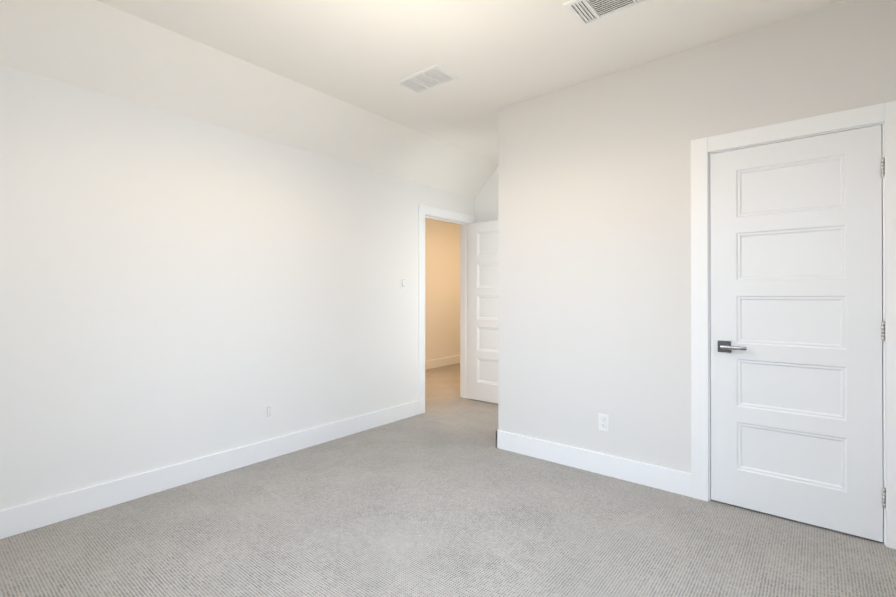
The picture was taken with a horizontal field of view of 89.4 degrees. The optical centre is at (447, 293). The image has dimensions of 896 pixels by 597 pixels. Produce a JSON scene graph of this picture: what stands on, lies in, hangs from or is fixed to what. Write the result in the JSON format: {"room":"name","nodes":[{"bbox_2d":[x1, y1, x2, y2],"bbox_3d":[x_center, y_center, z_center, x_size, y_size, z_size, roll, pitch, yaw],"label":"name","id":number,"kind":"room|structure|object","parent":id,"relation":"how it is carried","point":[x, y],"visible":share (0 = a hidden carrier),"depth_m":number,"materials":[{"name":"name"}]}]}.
{"room":"empty bedroom","nodes":[
{"label":"empty bedroom","id":0,"kind":"room"},
{"bbox_2d":[0,65,474,509],"bbox_3d":[-1.197,-0.125,3.618,0.120,2.700,4.900,0,0,39],"label":"wall","id":1,"kind":"structure","parent":0,"point":[175,289],"depth_m":2.87,"materials":[{"name":"white paint"}]},
{"bbox_2d":[0,400,418,538],"bbox_3d":[-1.450,1.153,3.197,0.015,0.140,3.635,0,0,39],"label":"baseboard","id":2,"kind":"structure","parent":1,"relation":"attached to","point":[19,519],"depth_m":2.85,"materials":[{"name":"white paint"}]},
{"bbox_2d":[265,403,273,419],"bbox_3d":[-1.324,0.878,3.357,0.008,0.114,0.070,0,0,39],"label":"outlet","id":3,"kind":"object","parent":1,"relation":"attached to","point":[269,411],"visible":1,"depth_m":3.35,"materials":[{"name":"white plastic"}]},
{"bbox_2d":[401,277,405,288],"bbox_3d":[-0.437,-0.102,4.443,0.012,0.114,0.070,0,0,39],"label":"rocker light switch","id":4,"kind":"object","parent":1,"relation":"attached to","point":[403,282],"visible":1,"depth_m":4.44,"materials":[{"name":"white plastic"}]},
{"bbox_2d":[418,204,474,413],"bbox_3d":[-0.045,0.159,5.026,0.156,2.141,0.970,0,0,39],"label":"door frame","id":5,"kind":"structure","parent":1,"relation":"attached to","point":[423,210],"depth_m":4.72,"materials":[{"name":"white paint"}]},
{"bbox_2d":[468,220,497,403],"bbox_3d":[0.542,0.203,5.027,0.776,2.030,0.035,0,0,39],"label":"entry door","id":6,"kind":"structure","parent":1,"relation":"in","point":[482,311],"depth_m":5.13,"materials":[{"name":"white paint"}]},
{"bbox_2d":[0,0,497,197],"bbox_3d":[-1.018,-1.306,3.477,0.340,0.340,4.660,0,0,39],"label":"ceiling","id":7,"kind":"structure","parent":0,"point":[98,46],"depth_m":2.85,"materials":[{"name":"white paint"}]},
{"bbox_2d":[425,218,459,360],"bbox_3d":[-0.869,-0.114,6.863,0.120,2.700,5.640,0,0,39],"label":"wall","id":8,"kind":"structure","parent":0,"point":[442,289],"depth_m":7.71,"materials":[{"name":"white paint"}]},
{"bbox_2d":[425,355,459,369],"bbox_3d":[-0.817,1.166,6.816,0.015,0.140,5.400,0,0,39],"label":"baseboard","id":9,"kind":"structure","parent":8,"relation":"attached to","point":[440,362],"depth_m":7.67,"materials":[{"name":"white paint"}]},
{"bbox_2d":[0,363,895,596],"bbox_3d":[0.583,1.277,4.154,5.790,0.100,7.990,0,0,39],"label":"floor","id":10,"kind":"structure","parent":0,"point":[442,496],"depth_m":2.26,"materials":[{"name":"carpet"}]},
{"bbox_2d":[97,0,845,163],"bbox_3d":[0.583,-1.533,4.164,5.790,0.120,7.990,0,0,39],"label":"ceiling","id":11,"kind":"structure","parent":0,"point":[493,55],"depth_m":2.65,"materials":[{"name":"white paint"}]},
{"bbox_2d":[393,64,459,94],"bbox_3d":[-0.149,-1.508,3.135,0.400,0.077,0.250,0,0,39],"label":"ceiling vent","id":12,"kind":"object","parent":11,"relation":"in","point":[428,79],"visible":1,"depth_m":3.13,"materials":[{"name":"white metal"}]},
{"bbox_2d":[563,0,652,26],"bbox_3d":[0.821,-1.518,2.284,0.400,0.105,0.260,0,0,39],"label":"ceiling vent","id":13,"kind":"object","parent":11,"relation":"in","point":[584,13],"visible":1,"depth_m":2.35,"materials":[{"name":"white metal"}]},
{"bbox_2d":[475,168,497,222],"bbox_3d":[0.869,-0.120,5.016,1.310,2.700,0.120,0,0,39],"label":"wall","id":14,"kind":"structure","parent":0,"point":[486,203],"depth_m":5.27,"materials":[{"name":"white paint"}]},
{"bbox_2d":[498,0,895,472],"bbox_3d":[1.476,-0.128,2.796,2.680,2.700,0.120,0,0,39],"label":"wall","id":15,"kind":"structure","parent":0,"point":[594,247],"depth_m":2.96,"materials":[{"name":"white paint"}]},
{"bbox_2d":[496,430,690,496],"bbox_3d":[0.923,1.153,3.156,1.392,0.140,0.015,0,0,39],"label":"baseboard","id":16,"kind":"structure","parent":15,"relation":"attached to","point":[663,478],"depth_m":3.06,"materials":[{"name":"white paint"}]},
{"bbox_2d":[598,413,608,431],"bbox_3d":[1.050,0.874,3.058,0.070,0.114,0.008,0,0,39],"label":"outlet","id":17,"kind":"object","parent":15,"relation":"attached to","point":[603,422],"visible":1,"depth_m":3.05,"materials":[{"name":"white plastic"}]},
{"bbox_2d":[691,101,895,548],"bbox_3d":[1.865,0.188,2.477,0.779,2.065,0.120,0,0,39],"label":"door frame","id":18,"kind":"structure","parent":15,"relation":"attached to","point":[883,342],"depth_m":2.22,"materials":[{"name":"white paint"}]},
{"bbox_2d":[710,125,882,541],"bbox_3d":[1.839,0.194,2.444,0.731,2.030,0.035,0,0,39],"label":"closet door","id":19,"kind":"structure","parent":15,"relation":"in","point":[796,308],"depth_m":2.40,"materials":[{"name":"white paint"}]},
{"bbox_2d":[718,340,746,352],"bbox_3d":[1.626,0.306,2.617,0.184,0.066,0.154,0,0,39],"label":"handle","id":20,"kind":"object","parent":19,"relation":"attached to","point":[724,346],"visible":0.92,"depth_m":2.59,"materials":[{"name":"grey metal"}]},
{"bbox_2d":[881,157,885,507],"bbox_3d":[2.119,0.188,2.204,0.012,1.697,0.040,0,0,39],"label":"closet door hinges","id":21,"kind":"object","parent":19,"relation":"attached to","point":[883,339],"visible":1,"depth_m":2.19,"materials":[{"name":"silver metal"}]}
]}

